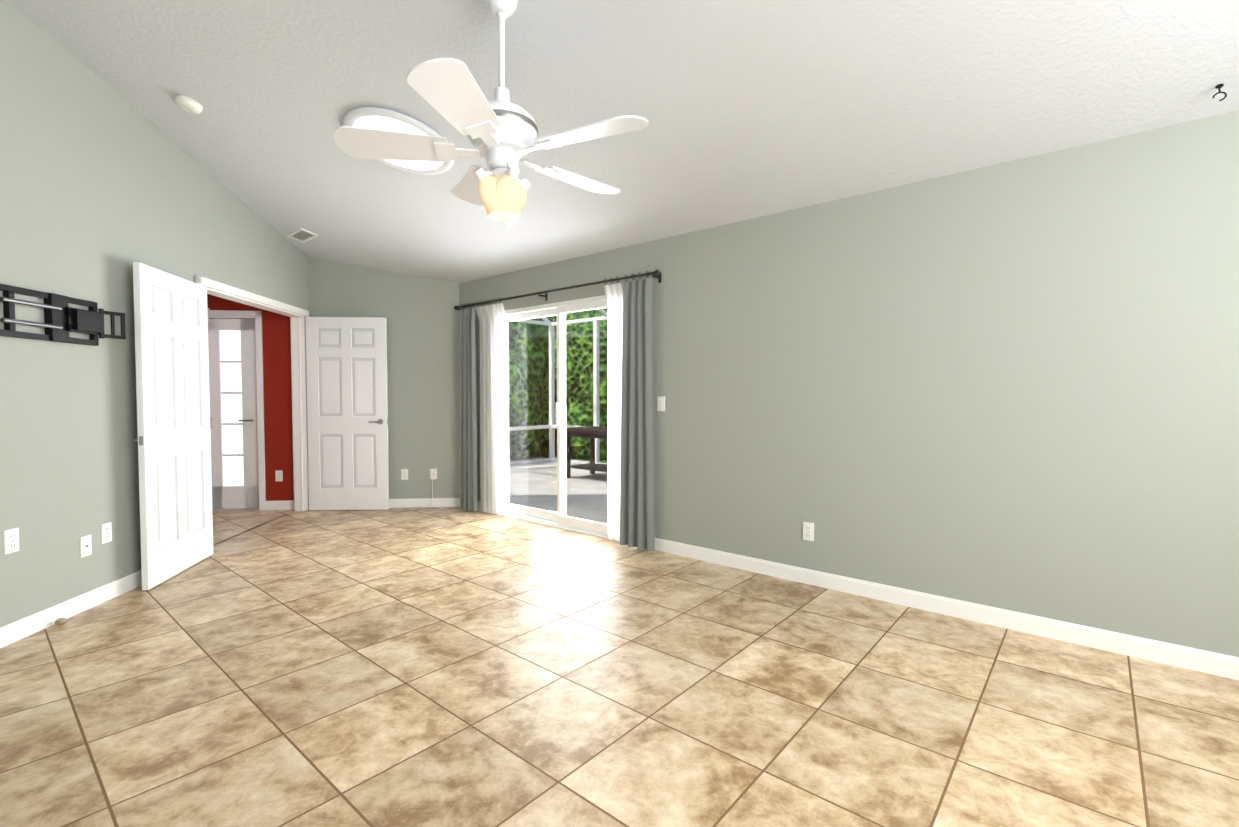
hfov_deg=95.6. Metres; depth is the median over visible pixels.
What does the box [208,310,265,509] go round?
door
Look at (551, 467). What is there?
patio slab
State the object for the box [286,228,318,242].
ceiling vent
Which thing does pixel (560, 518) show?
sliding door
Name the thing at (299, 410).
door frame
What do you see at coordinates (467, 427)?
curtain
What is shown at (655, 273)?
curtain rod
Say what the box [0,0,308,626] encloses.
wall
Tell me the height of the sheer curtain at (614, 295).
2.153 m
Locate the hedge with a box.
[508,308,607,459]
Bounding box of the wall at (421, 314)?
[207,257,459,500]
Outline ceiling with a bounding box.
[10,0,1238,283]
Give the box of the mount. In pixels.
[0,284,125,345]
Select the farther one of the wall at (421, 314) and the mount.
the wall at (421, 314)
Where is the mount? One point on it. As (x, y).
(56, 325)
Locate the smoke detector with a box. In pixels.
[175,95,202,113]
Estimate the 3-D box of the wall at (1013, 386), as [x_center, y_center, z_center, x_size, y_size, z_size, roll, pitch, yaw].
[1.241,-0.111,3.661,7.960,2.420,0.130,2,3,40]
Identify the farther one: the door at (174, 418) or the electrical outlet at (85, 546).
the door at (174, 418)
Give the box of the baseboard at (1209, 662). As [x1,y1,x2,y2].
[655,538,1238,679]
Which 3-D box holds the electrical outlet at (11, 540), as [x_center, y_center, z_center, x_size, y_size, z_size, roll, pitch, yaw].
[-2.998,0.629,2.770,0.010,0.115,0.070,0,2,-5]
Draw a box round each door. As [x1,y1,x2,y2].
[133,262,214,589]
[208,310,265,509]
[306,317,388,509]
[505,292,623,541]
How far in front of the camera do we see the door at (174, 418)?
3.76 m
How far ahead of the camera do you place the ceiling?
2.80 m
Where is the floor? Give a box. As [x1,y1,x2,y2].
[0,507,1238,826]
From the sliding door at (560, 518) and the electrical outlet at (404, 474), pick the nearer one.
the sliding door at (560, 518)
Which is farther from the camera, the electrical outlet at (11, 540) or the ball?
the ball
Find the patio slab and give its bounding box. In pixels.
[509,458,606,523]
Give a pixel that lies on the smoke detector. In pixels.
(187, 104)
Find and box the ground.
[540,456,606,462]
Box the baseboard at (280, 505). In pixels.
[265,500,293,509]
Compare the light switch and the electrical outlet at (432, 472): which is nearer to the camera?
the light switch
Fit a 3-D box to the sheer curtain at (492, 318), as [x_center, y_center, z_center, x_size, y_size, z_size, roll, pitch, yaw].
[-1.289,-0.059,5.644,0.462,2.153,0.085,2,3,40]
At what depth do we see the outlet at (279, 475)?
5.96 m
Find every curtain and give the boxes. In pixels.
[459,303,476,510]
[476,298,507,516]
[604,276,622,540]
[620,271,654,550]
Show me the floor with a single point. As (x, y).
(430, 667)
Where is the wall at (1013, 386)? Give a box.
[459,110,1238,656]
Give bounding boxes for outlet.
[3,528,18,554]
[80,535,91,557]
[101,522,111,543]
[275,470,282,480]
[401,469,407,479]
[430,469,436,478]
[803,522,813,540]
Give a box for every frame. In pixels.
[194,275,308,510]
[509,308,607,465]
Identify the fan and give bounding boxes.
[333,0,647,227]
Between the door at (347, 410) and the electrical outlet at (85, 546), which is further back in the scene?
the door at (347, 410)
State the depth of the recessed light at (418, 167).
3.73 m
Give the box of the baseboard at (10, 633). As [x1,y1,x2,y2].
[0,570,141,647]
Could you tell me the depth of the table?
8.37 m
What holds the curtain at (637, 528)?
hanging from the curtain rod
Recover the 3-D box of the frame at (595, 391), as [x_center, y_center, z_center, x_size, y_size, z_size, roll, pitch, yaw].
[1.995,-0.612,5.544,11.663,3.355,3.575,2,3,40]
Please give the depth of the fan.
2.26 m
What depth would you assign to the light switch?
4.35 m
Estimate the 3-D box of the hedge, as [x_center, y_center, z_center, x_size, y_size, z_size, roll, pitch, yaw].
[2.788,-2.303,10.928,19.128,8.586,17.095,0,2,-2]
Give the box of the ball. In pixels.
[55,618,66,624]
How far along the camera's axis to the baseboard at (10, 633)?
3.06 m
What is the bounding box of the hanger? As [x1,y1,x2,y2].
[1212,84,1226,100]
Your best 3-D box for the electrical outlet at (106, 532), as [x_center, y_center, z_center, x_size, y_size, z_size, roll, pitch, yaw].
[-3.048,0.710,3.337,0.010,0.115,0.070,0,2,-5]
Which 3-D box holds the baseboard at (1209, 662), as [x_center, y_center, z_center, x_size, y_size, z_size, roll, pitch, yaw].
[2.139,1.080,2.825,3.806,0.095,3.480,0,2,-2]
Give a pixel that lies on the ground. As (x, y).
(602, 461)
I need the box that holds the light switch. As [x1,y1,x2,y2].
[657,396,664,410]
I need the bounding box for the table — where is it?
[566,426,606,477]
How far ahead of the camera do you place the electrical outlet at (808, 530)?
3.62 m
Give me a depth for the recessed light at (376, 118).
3.29 m
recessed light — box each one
[342,107,439,135]
[376,159,453,174]
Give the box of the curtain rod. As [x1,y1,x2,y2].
[454,270,660,310]

